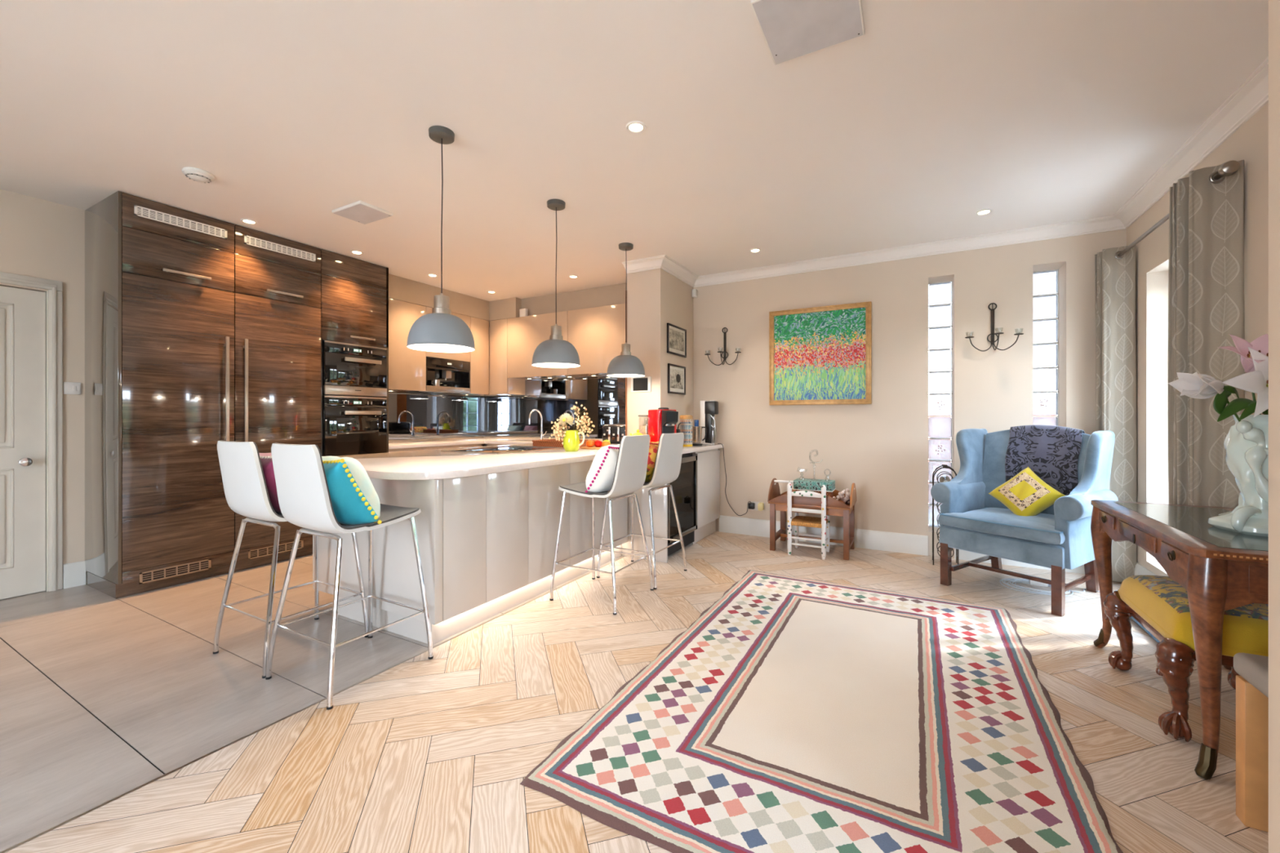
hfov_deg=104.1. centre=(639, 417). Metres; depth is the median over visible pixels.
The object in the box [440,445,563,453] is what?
induction hob
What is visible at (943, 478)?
bottle
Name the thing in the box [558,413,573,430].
chrysanthemum
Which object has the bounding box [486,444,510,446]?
base unit
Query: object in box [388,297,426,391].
upper cabinet
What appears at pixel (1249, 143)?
wall
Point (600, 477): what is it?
cushion
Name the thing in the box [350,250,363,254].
recessed light
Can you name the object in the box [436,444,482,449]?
base unit
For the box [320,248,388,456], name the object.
unit
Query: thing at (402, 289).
wall
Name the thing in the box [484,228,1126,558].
wall
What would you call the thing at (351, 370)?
oven
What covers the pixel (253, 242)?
air vent
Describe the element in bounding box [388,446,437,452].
base unit
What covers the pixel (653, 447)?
cushion
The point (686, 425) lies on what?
tin
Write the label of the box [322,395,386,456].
oven
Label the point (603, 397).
backsplash
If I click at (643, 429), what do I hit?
storage jar
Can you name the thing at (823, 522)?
child chair
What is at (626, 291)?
strip
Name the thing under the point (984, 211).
recessed light
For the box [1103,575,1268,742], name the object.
footstool
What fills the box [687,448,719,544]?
base unit
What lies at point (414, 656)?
trim
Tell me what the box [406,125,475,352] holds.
pendant lamp
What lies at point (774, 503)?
tray
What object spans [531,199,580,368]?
pendant lamp
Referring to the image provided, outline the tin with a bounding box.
[679,414,693,446]
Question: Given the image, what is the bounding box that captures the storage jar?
[638,414,648,435]
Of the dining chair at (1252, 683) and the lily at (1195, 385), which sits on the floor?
the dining chair at (1252, 683)
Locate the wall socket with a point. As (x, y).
(755, 503)
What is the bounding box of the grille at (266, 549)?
[248,539,303,559]
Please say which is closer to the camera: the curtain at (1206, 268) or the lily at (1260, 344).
the lily at (1260, 344)
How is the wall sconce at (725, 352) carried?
attached to the wall at (881, 446)
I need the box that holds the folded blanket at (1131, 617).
[1130,615,1159,643]
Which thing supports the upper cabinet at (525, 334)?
attached to the wall at (881, 446)
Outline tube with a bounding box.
[694,419,698,426]
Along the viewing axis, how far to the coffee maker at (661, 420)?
4.48 m
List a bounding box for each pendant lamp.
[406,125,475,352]
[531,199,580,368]
[606,242,644,377]
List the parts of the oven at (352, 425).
control panel, trim, handle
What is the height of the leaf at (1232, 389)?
0.053 m
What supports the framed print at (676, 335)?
attached to the wall pier
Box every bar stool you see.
[213,440,368,678]
[265,442,433,710]
[549,434,653,614]
[596,432,687,589]
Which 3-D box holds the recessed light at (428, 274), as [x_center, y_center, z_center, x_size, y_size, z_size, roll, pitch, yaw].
[-2.179,-1.497,5.244,0.104,0.006,0.104,0,0,29]
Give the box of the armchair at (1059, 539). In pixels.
[930,428,1118,617]
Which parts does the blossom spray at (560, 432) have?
stem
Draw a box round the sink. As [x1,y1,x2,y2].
[504,439,532,441]
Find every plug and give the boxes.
[748,502,755,509]
[757,502,764,511]
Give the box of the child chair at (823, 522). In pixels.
[786,482,830,559]
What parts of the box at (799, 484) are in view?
painted lid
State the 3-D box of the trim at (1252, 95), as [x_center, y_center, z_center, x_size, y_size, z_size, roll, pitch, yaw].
[1.073,-1.458,3.080,3.865,0.085,3.630,0,0,29]
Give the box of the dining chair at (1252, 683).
[1233,653,1268,832]
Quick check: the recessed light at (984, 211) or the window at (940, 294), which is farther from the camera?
the window at (940, 294)
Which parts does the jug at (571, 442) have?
handle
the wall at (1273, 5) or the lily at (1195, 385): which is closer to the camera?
the wall at (1273, 5)
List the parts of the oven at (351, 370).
control panel, steel drawer, door, trim, handle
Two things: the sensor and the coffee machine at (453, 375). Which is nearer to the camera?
the sensor
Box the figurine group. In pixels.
[832,488,849,503]
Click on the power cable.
(717, 443)
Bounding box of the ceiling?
[0,0,1268,301]
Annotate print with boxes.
[666,322,686,357]
[667,363,685,395]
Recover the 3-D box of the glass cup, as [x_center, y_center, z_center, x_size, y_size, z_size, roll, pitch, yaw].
[-2.366,-0.403,5.786,0.088,0.075,0.072,0,0,-17]
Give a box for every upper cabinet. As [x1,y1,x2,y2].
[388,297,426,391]
[426,306,470,361]
[452,316,488,395]
[489,318,524,395]
[507,311,582,379]
[567,303,625,376]
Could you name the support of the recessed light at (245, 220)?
in the ceiling
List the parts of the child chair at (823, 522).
post, leg, rush seat, post, leg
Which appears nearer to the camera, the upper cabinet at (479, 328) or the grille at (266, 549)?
the grille at (266, 549)
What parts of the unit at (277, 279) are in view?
handle, kick panel, flap door, handle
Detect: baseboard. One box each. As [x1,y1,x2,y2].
[62,560,85,588]
[719,515,1084,573]
[1133,562,1156,575]
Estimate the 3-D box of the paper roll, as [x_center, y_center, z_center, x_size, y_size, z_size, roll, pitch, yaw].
[1.337,0.586,4.590,0.201,0.026,0.021,0,0,26]
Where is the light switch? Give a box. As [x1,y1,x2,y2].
[62,382,81,394]
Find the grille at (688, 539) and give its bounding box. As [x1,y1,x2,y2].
[667,530,694,555]
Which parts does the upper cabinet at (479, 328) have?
door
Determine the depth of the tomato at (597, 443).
4.45 m
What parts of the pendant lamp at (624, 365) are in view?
lamp shade, cord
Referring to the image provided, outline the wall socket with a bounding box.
[751,501,764,511]
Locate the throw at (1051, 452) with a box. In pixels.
[1004,425,1084,505]
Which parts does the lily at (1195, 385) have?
stem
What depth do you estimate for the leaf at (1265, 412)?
1.84 m
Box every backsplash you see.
[388,391,484,439]
[484,376,625,439]
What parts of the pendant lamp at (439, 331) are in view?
lamp shade, cord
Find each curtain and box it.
[1094,245,1137,582]
[1167,160,1244,508]
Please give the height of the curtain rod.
0.068 m
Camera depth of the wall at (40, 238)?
3.53 m
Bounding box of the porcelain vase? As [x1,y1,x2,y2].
[1208,414,1268,537]
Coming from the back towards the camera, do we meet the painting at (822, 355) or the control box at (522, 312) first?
the control box at (522, 312)
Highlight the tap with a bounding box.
[528,408,546,439]
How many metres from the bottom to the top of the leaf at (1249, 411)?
0.072 m
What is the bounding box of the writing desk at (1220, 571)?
[1090,499,1268,780]
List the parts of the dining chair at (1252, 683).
seat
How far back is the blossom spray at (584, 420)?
4.11 m
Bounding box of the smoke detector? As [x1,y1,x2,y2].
[182,166,214,182]
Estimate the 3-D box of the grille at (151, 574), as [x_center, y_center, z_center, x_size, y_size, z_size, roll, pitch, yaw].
[-3.292,1.087,3.549,0.005,0.075,0.391,0,0,29]
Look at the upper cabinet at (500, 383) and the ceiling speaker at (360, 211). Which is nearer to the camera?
the ceiling speaker at (360, 211)
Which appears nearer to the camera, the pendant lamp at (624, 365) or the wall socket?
the pendant lamp at (624, 365)
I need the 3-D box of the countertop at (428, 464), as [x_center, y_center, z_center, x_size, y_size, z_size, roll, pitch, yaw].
[-0.771,0.295,4.209,1.885,0.040,3.427,0,0,29]
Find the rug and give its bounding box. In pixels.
[520,569,1123,852]
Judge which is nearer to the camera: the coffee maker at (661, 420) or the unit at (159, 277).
the unit at (159, 277)
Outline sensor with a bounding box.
[691,288,697,297]
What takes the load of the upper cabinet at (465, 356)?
attached to the wall at (402, 289)
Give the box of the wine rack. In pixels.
[932,464,958,564]
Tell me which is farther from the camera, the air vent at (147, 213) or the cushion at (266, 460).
the air vent at (147, 213)
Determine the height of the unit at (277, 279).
2.695 m
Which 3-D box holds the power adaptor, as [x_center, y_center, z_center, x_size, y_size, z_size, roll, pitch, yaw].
[2.809,1.159,3.521,0.100,0.040,0.050,0,0,29]
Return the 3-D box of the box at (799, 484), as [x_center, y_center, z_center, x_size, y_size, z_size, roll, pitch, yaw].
[1.578,0.662,4.520,0.336,0.195,0.206,0,0,29]
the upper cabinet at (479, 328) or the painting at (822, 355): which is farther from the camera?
the upper cabinet at (479, 328)
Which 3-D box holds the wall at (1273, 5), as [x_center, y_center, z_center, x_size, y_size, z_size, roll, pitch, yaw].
[1.501,-0.150,0.685,0.802,2.700,0.150,0,0,29]
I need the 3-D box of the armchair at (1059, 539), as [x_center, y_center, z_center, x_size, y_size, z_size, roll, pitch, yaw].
[2.669,0.635,3.505,0.796,1.127,0.884,0,0,-32]
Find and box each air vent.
[133,204,226,239]
[244,235,315,262]
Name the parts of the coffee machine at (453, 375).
spout, control panel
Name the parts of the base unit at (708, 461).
door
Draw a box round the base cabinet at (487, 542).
[312,460,627,644]
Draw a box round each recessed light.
[240,218,257,224]
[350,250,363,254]
[426,273,437,276]
[568,275,577,278]
[626,120,645,133]
[749,248,760,252]
[975,208,992,215]
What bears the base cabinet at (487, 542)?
on the floor
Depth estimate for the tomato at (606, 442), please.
4.40 m
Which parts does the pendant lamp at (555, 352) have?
lamp shade, cord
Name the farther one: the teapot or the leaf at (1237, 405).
the teapot
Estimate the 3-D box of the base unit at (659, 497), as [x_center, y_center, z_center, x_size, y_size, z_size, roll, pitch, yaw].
[0.044,0.758,4.513,0.680,0.883,0.503,0,0,29]
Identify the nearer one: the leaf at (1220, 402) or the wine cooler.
the leaf at (1220, 402)
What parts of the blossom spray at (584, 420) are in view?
stem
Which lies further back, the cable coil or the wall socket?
the wall socket
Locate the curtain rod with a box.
[1115,160,1239,259]
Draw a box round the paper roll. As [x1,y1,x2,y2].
[773,480,793,483]
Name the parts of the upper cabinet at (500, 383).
door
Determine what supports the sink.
in the countertop at (426, 443)
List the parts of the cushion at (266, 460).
pompom trim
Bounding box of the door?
[0,285,45,599]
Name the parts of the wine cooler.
door glass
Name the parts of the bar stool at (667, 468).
leg, leg, foot rail, leg, leg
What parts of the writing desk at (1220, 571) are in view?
leg, handle, drawer, key plate, drawer, handle, drawer, leg, leg, panel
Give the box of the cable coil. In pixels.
[999,578,1118,595]
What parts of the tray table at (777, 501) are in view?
leg, leg, leg, leg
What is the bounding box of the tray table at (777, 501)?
[767,478,857,559]
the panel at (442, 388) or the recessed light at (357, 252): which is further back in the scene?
the panel at (442, 388)
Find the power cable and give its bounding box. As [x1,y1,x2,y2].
[717,443,751,515]
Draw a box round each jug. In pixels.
[563,430,584,451]
[692,426,706,445]
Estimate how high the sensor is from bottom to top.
0.085 m
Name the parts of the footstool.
leg, leg, seat rail, seat, leg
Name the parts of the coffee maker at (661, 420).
water lid, chrome trim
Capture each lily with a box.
[1168,372,1240,422]
[1217,333,1268,401]
[1222,346,1268,417]
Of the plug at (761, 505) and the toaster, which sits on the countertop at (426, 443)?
the toaster
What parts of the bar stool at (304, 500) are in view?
leg, leg, foot rail, leg, leg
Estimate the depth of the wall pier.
4.84 m
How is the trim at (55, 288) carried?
attached to the wall at (40, 238)
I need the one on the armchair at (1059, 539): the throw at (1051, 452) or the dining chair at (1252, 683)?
the throw at (1051, 452)
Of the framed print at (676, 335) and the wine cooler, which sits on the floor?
the wine cooler
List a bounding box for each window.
[928,280,952,528]
[1032,269,1058,426]
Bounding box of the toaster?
[602,424,625,444]
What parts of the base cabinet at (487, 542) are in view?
panel, panel, panel, panel, panel, panel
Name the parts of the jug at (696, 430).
handle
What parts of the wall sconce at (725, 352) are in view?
arm, arm, arm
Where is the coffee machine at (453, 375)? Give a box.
[408,356,470,394]
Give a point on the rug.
(793, 714)
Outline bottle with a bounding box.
[938,474,950,482]
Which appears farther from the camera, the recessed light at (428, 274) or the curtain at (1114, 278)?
the recessed light at (428, 274)
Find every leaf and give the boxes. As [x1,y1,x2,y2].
[1213,390,1231,414]
[1217,398,1261,422]
[1223,385,1239,398]
[1238,400,1268,420]
[1262,409,1268,414]
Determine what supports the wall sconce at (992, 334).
attached to the wall at (881, 446)
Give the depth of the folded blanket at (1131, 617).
2.78 m
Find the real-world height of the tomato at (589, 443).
0.066 m
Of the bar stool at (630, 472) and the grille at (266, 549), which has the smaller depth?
the bar stool at (630, 472)
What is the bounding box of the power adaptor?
[1028,579,1048,586]
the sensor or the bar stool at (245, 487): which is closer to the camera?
the bar stool at (245, 487)
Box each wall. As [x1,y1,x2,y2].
[0,189,484,591]
[388,274,626,327]
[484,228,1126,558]
[1126,102,1268,576]
[1268,0,1279,852]
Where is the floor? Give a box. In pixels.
[0,530,1268,852]
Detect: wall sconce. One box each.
[704,327,741,365]
[964,302,1023,351]
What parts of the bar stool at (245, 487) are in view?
leg, leg, foot rail, leg, leg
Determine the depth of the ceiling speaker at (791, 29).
1.87 m
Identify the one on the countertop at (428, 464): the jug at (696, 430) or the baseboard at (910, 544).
the jug at (696, 430)
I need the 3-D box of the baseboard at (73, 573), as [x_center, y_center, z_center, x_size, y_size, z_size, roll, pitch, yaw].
[-5.066,1.115,1.664,0.020,0.170,4.422,0,0,29]
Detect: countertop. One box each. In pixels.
[337,443,724,479]
[388,437,603,448]
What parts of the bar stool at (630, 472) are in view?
leg, leg, foot rail, leg, leg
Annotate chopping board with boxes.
[580,445,602,449]
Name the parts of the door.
knob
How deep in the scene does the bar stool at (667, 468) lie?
3.71 m
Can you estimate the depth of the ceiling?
2.49 m
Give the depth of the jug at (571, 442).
4.07 m
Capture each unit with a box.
[84,191,234,598]
[233,224,320,572]
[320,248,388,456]
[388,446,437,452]
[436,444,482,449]
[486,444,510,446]
[622,484,667,563]
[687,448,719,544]
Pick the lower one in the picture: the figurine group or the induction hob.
the figurine group
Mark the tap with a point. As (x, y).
(534, 410)
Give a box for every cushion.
[258,453,281,512]
[321,456,382,524]
[585,444,619,493]
[644,441,658,482]
[937,507,1065,544]
[987,466,1065,515]
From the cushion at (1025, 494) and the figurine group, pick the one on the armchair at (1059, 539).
the cushion at (1025, 494)
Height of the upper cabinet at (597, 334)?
0.757 m
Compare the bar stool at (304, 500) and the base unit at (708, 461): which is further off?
the base unit at (708, 461)
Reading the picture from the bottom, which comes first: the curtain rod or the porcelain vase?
the porcelain vase
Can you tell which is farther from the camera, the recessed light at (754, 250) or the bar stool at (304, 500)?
the recessed light at (754, 250)
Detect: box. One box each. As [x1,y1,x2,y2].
[519,308,528,316]
[792,478,835,497]
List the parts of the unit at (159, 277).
panel, kick panel, flap door, door, handle, handle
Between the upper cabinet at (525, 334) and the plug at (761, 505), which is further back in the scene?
the upper cabinet at (525, 334)
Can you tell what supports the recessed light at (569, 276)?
in the ceiling
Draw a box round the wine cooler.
[667,453,697,555]
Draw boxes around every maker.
[648,407,678,442]
[700,400,718,444]
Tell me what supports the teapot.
on the countertop at (428, 464)
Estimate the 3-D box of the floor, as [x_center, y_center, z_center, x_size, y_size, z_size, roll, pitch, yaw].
[-1.113,1.260,1.829,7.185,0.120,8.930,0,0,29]
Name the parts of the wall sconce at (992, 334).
arm, arm, arm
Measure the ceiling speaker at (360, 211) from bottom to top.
0.022 m
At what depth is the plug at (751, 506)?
5.06 m
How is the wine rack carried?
on the floor
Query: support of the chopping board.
on the countertop at (428, 464)
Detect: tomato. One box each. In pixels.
[586,440,594,447]
[594,440,602,447]
[601,440,609,446]
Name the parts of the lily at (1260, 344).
stem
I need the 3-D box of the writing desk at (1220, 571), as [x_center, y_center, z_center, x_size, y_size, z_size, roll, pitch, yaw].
[2.343,0.816,2.019,0.543,0.775,1.171,0,0,29]
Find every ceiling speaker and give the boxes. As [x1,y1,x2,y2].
[331,200,393,224]
[750,0,865,65]
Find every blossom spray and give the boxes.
[548,418,569,444]
[570,401,595,438]
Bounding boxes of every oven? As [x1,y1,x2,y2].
[322,340,386,397]
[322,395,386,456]
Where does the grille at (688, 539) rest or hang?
attached to the wine cooler
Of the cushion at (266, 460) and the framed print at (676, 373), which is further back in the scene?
the framed print at (676, 373)
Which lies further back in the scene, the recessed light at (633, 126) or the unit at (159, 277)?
the unit at (159, 277)
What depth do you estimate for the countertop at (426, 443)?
5.82 m
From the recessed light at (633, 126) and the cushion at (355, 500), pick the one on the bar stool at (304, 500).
the cushion at (355, 500)
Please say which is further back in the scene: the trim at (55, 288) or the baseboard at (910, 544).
the baseboard at (910, 544)
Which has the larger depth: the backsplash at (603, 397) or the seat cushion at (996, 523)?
the backsplash at (603, 397)
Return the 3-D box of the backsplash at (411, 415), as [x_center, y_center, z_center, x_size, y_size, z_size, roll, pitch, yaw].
[-2.617,-0.021,6.112,0.009,0.553,1.875,0,0,29]
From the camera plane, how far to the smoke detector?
3.02 m
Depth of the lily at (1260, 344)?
1.87 m
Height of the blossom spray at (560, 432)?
0.239 m
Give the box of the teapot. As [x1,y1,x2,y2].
[630,429,643,435]
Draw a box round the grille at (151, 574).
[139,559,211,584]
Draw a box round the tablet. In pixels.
[631,376,651,391]
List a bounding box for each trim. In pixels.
[0,271,62,591]
[0,555,624,852]
[621,57,1268,287]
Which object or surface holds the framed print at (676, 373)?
attached to the wall pier
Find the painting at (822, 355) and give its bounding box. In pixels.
[768,301,871,405]
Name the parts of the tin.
lid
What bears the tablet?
attached to the wall pier
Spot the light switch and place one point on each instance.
(68, 388)
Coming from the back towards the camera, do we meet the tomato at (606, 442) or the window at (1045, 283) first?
the tomato at (606, 442)
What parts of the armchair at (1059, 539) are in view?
leg, armrest, leg, seat frame, backrest, leg, armrest, leg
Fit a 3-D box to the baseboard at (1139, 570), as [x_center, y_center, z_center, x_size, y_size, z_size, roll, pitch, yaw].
[2.754,1.115,2.147,0.020,0.170,3.600,0,0,29]
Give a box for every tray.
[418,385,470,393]
[532,439,597,447]
[768,499,855,510]
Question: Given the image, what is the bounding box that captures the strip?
[625,290,626,435]
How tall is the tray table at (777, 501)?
0.629 m
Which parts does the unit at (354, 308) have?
flap door, handle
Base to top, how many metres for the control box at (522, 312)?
0.102 m
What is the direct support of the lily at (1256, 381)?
in the porcelain vase
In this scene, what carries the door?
in the wall at (40, 238)
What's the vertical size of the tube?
0.223 m
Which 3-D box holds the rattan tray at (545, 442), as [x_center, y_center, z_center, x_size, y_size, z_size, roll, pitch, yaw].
[-0.720,0.244,4.805,0.508,0.061,0.371,0,0,29]
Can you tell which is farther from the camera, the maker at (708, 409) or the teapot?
the maker at (708, 409)
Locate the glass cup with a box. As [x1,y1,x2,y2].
[431,379,439,386]
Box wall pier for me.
[626,268,693,435]

